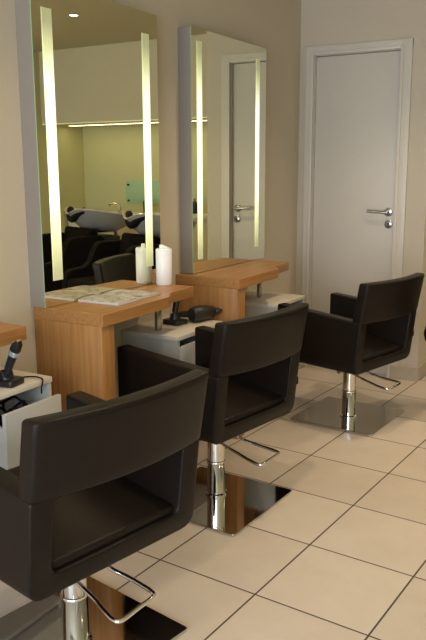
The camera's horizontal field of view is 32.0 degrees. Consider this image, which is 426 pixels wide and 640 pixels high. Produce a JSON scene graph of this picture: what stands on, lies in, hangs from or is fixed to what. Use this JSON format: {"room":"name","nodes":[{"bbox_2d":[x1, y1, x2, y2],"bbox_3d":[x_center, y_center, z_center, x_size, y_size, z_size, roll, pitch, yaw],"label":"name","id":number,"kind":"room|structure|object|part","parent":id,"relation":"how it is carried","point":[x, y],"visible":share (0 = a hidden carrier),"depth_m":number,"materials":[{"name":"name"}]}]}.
{"room":"salon","nodes":[
{"label":"salon","id":0,"kind":"room"},
{"bbox_2d":[0,0,300,397],"bbox_3d":[-1.076,-0.376,2.308,0.100,2.520,6.551,6,13,30],"label":"wall","id":1,"kind":"structure","parent":0,"point":[272,25],"depth_m":3.65,"materials":[{"name":"paint"}]},
{"bbox_2d":[0,367,61,469],"bbox_3d":[-0.742,0.386,2.618,0.318,0.340,0.311,6,13,30],"label":"drawer cabinet","id":2,"kind":"object","parent":1,"relation":"attached to","point":[39,404],"visible":0.57,"depth_m":2.52,"materials":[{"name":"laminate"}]},
{"bbox_2d":[0,369,23,387],"bbox_3d":[-0.713,0.198,2.564,0.100,0.048,0.080,4,12,20],"label":"charging stand","id":3,"kind":"object","parent":2,"relation":"on","point":[12,381],"visible":0.86,"depth_m":2.54,"materials":[{"name":"black plastic"}]},
{"bbox_2d":[3,339,21,377],"bbox_3d":[-0.683,0.134,2.520,0.083,0.144,0.031,4,12,19],"label":"hair clipper","id":4,"kind":"object","parent":3,"relation":"on","point":[16,346],"visible":1,"depth_m":2.51,"materials":[{"name":"black plastic"}]},
{"bbox_2d":[0,395,27,426],"bbox_3d":[-0.700,0.342,2.587,0.138,0.144,0.146,6,13,30],"label":"coiled cable","id":5,"kind":"object","parent":2,"relation":"in","point":[14,407],"visible":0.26,"depth_m":2.60,"materials":[{"name":"black rubber"}]},
{"bbox_2d":[0,398,34,468],"bbox_3d":[-0.709,0.426,2.606,0.212,0.215,0.259,6,13,30],"label":"drawer","id":6,"kind":"object","parent":2,"relation":"on","point":[10,433],"depth_m":2.45,"materials":[{"name":"grey laminate"}]},
{"bbox_2d":[23,376,43,393],"bbox_3d":[-0.640,0.227,2.631,0.095,0.056,0.035,3,12,13],"label":"power cord","id":7,"kind":"object","parent":2,"relation":"on","point":[23,376],"visible":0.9,"depth_m":2.62,"materials":[{"name":"black rubber"}]},
{"bbox_2d":[15,0,160,307],"bbox_3d":[-0.480,-0.702,3.101,0.079,1.192,0.792,6,13,30],"label":"mirror","id":8,"kind":"object","parent":1,"relation":"attached to","point":[88,74],"visible":0.92,"depth_m":2.99,"materials":[{"name":"silver mirror"}]},
{"bbox_2d":[121,315,222,363],"bbox_3d":[-0.186,0.192,3.556,0.312,0.340,0.406,6,13,30],"label":"drawer cabinet","id":9,"kind":"object","parent":1,"relation":"attached to","point":[177,342],"visible":0.34,"depth_m":3.38,"materials":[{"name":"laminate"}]},
{"bbox_2d":[163,313,186,325],"bbox_3d":[-0.182,-0.006,3.554,0.100,0.048,0.080,9,15,37],"label":"charging stand","id":10,"kind":"object","parent":9,"relation":"on","point":[174,319],"visible":1,"depth_m":3.53,"materials":[{"name":"black plastic"}]},
{"bbox_2d":[172,301,179,313],"bbox_3d":[-0.173,-0.086,3.549,0.057,0.153,0.031,-11,16,-42],"label":"hair clipper","id":11,"kind":"object","parent":10,"relation":"on","point":[175,304],"visible":0.23,"depth_m":3.54,"materials":[{"name":"black plastic"}]},
{"bbox_3d":[-0.061,0.222,3.487,0.015,0.268,0.362,6,13,30],"label":"drawer","id":12,"kind":"part","parent":9,"relation":"part of","materials":[{"name":"grey laminate"}]},
{"bbox_2d":[180,338,194,345],"bbox_3d":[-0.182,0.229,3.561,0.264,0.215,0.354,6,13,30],"label":"handle","id":13,"kind":"object","parent":9,"relation":"on","point":[187,340],"depth_m":3.70,"materials":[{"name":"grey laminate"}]},
{"bbox_2d":[178,305,221,321],"bbox_3d":[-0.082,-0.047,3.673,0.180,0.080,0.219,-10,15,-41],"label":"hair dryer","id":14,"kind":"object","parent":9,"relation":"on","point":[198,313],"visible":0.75,"depth_m":3.58,"materials":[{"name":"black plastic"}]},
{"bbox_2d":[178,26,265,273],"bbox_3d":[0.070,-0.893,4.024,0.079,1.192,0.810,6,13,30],"label":"mirror","id":15,"kind":"object","parent":1,"relation":"attached to","point":[222,79],"visible":1,"depth_m":3.90,"materials":[{"name":"silver mirror"}]},
{"bbox_2d":[245,290,304,317],"bbox_3d":[0.289,0.036,4.307,0.360,0.340,0.371,6,13,30],"label":"drawer cabinet","id":16,"kind":"object","parent":1,"relation":"attached to","point":[269,301],"visible":0.27,"depth_m":4.17,"materials":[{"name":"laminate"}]},
{"bbox_2d":[0,364,425,639],"bbox_3d":[1.055,0.916,2.487,3.857,0.100,8.550,6,13,30],"label":"floor","id":17,"kind":"structure","parent":0,"point":[342,556],"depth_m":2.69,"materials":[{"name":"tile"}]},
{"bbox_2d":[0,322,26,346],"bbox_3d":[-0.901,0.479,2.367,0.309,0.820,0.742,6,13,30],"label":"desk","id":18,"kind":"object","parent":17,"relation":"on","point":[9,333],"visible":1,"depth_m":2.51,"materials":[{"name":"brown wood"}]},
{"bbox_2d":[0,369,207,639],"bbox_3d":[-0.393,0.543,2.073,0.604,0.807,0.570,10,15,41],"label":"salon chair","id":19,"kind":"object","parent":17,"relation":"on","point":[97,482],"visible":1,"depth_m":1.91,"materials":[{"name":"black leather"}]},
{"bbox_3d":[-0.433,0.512,2.104,0.488,0.075,0.428,10,15,41],"label":"seat","id":20,"kind":"part","parent":19,"relation":"part of","materials":[{"name":"black leather"}]},
{"bbox_3d":[-0.407,0.926,2.184,0.474,0.009,0.474,9,15,39],"label":"plate","id":21,"kind":"part","parent":19,"relation":"part of","materials":[{"name":"silver metal"}]},
{"bbox_3d":[-0.216,0.280,1.857,0.123,0.205,0.570,10,15,41],"label":"backrest","id":22,"kind":"part","parent":19,"relation":"part of","materials":[{"name":"black leather"}]},
{"bbox_3d":[-0.296,0.703,1.998,0.310,0.050,0.166,10,15,41],"label":"pump lever","id":23,"kind":"part","parent":19,"relation":"part of","materials":[{"name":"silver metal"}]},
{"bbox_2d":[33,283,193,410],"bbox_3d":[-0.368,0.301,3.227,0.344,0.820,0.742,6,13,30],"label":"desk","id":24,"kind":"object","parent":17,"relation":"on","point":[75,346],"visible":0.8,"depth_m":2.87,"materials":[{"name":"brown wood"}]},
{"bbox_3d":[-0.539,0.382,2.954,0.335,0.772,0.076,6,13,30],"label":"leg panel","id":25,"kind":"part","parent":24,"relation":"part of","materials":[{"name":"brown wood"}]},
{"bbox_2d":[78,289,159,305],"bbox_3d":[-0.386,-0.098,3.095,0.200,0.014,0.304,6,13,29],"label":"magazine","id":26,"kind":"object","parent":24,"relation":"on","point":[118,297],"visible":1,"depth_m":3.06,"materials":[{"name":"grey paper"}]},
{"bbox_2d":[156,244,171,284],"bbox_3d":[-0.227,-0.257,3.442,0.076,0.186,0.076,6,13,30],"label":"pump bottle","id":27,"kind":"object","parent":24,"relation":"on","point":[163,253],"visible":1,"depth_m":3.42,"materials":[{"name":"white plastic"}]},
{"bbox_3d":[-0.225,-0.339,3.427,0.045,0.020,0.018,-7,13,-29],"label":"spout","id":28,"kind":"part","parent":27,"relation":"part of","materials":[{"name":"white plastic"}]},
{"bbox_3d":[-0.227,-0.319,3.429,0.076,0.024,0.076,6,13,30],"label":"lid","id":29,"kind":"part","parent":27,"relation":"part of","materials":[{"name":"white plastic"}]},
{"bbox_2d":[117,302,308,536],"bbox_3d":[0.014,0.340,3.037,0.605,0.816,0.576,9,15,39],"label":"salon chair","id":30,"kind":"object","parent":17,"relation":"on","point":[251,364],"visible":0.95,"depth_m":2.92,"materials":[{"name":"black leather"}]},
{"bbox_3d":[0.010,0.740,3.087,0.474,0.009,0.474,7,14,33],"label":"plate","id":31,"kind":"part","parent":30,"relation":"part of","materials":[{"name":"silver metal"}]},
{"bbox_3d":[0.117,0.503,2.969,0.310,0.050,0.166,9,15,39],"label":"pump lever","id":32,"kind":"part","parent":30,"relation":"part of","materials":[{"name":"silver metal"}]},
{"bbox_3d":[-0.024,0.304,3.068,0.488,0.075,0.406,9,15,39],"label":"seat","id":33,"kind":"part","parent":30,"relation":"part of","materials":[{"name":"black leather"}]},
{"bbox_3d":[0.199,0.070,2.830,0.123,0.205,0.540,9,15,39],"label":"backrest","id":34,"kind":"part","parent":30,"relation":"part of","materials":[{"name":"black leather"}]},
{"bbox_2d":[176,260,288,438],"bbox_3d":[0.157,0.123,4.086,0.367,0.820,0.742,6,13,30],"label":"desk","id":35,"kind":"object","parent":17,"relation":"on","point":[223,288],"visible":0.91,"depth_m":3.73,"materials":[{"name":"brown wood"}]},
{"bbox_3d":[-0.013,0.204,3.813,0.358,0.772,0.076,6,13,30],"label":"leg panel","id":36,"kind":"part","parent":35,"relation":"part of","materials":[{"name":"brown wood"}]},
{"bbox_2d":[278,273,423,435],"bbox_3d":[0.757,0.144,4.018,0.604,0.801,0.564,11,16,44],"label":"salon chair","id":37,"kind":"object","parent":17,"relation":"on","point":[373,329],"visible":0.97,"depth_m":3.87,"materials":[{"name":"black leather"}]},
{"bbox_3d":[0.748,0.526,4.120,0.474,0.009,0.474,8,14,34],"label":"plate","id":38,"kind":"part","parent":37,"relation":"part of","materials":[{"name":"silver metal"}]},
{"bbox_3d":[0.840,0.304,3.929,0.310,0.050,0.166,11,16,44],"label":"pump lever","id":39,"kind":"part","parent":37,"relation":"part of","materials":[{"name":"silver metal"}]},
{"bbox_3d":[0.711,0.117,4.043,0.488,0.075,0.406,11,16,44],"label":"seat","id":40,"kind":"part","parent":37,"relation":"part of","materials":[{"name":"black leather"}]},
{"bbox_3d":[0.917,-0.113,3.785,0.123,0.205,0.540,11,16,44],"label":"backrest","id":41,"kind":"part","parent":37,"relation":"part of","materials":[{"name":"black leather"}]},
{"bbox_2d":[296,0,425,366],"bbox_3d":[0.969,-0.895,4.807,0.859,2.520,0.120,6,13,30],"label":"wall","id":42,"kind":"structure","parent":0,"point":[323,22],"depth_m":4.61,"materials":[{"name":"paint"}]},
{"bbox_2d":[300,38,413,377],"bbox_3d":[0.909,-0.686,4.822,0.686,2.105,0.108,6,13,30],"label":"door","id":43,"kind":"structure","parent":42,"relation":"in","point":[358,98],"depth_m":4.77,"materials":[{"name":"beige paint"}]},
{"bbox_3d":[1.054,-0.684,4.714,0.152,0.052,0.070,6,13,30],"label":"handle","id":44,"kind":"part","parent":43,"relation":"part of","materials":[{"name":"silver metal"}]},
{"bbox_2d":[422,304,425,362],"bbox_3d":[1.801,-1.033,5.465,0.100,2.520,1.879,6,13,30],"label":"wall","id":45,"kind":"structure","parent":0,"point":[424,341],"depth_m":4.88,"materials":[{"name":"paint"}]},
{"bbox_2d":[389,361,425,381],"bbox_3d":[1.737,0.166,5.667,0.198,0.090,2.021,6,13,30],"label":"baseboard","id":46,"kind":"structure","parent":45,"relation":"attached to","point":[402,372],"depth_m":4.81,"materials":[{"name":"tile"}]}
]}

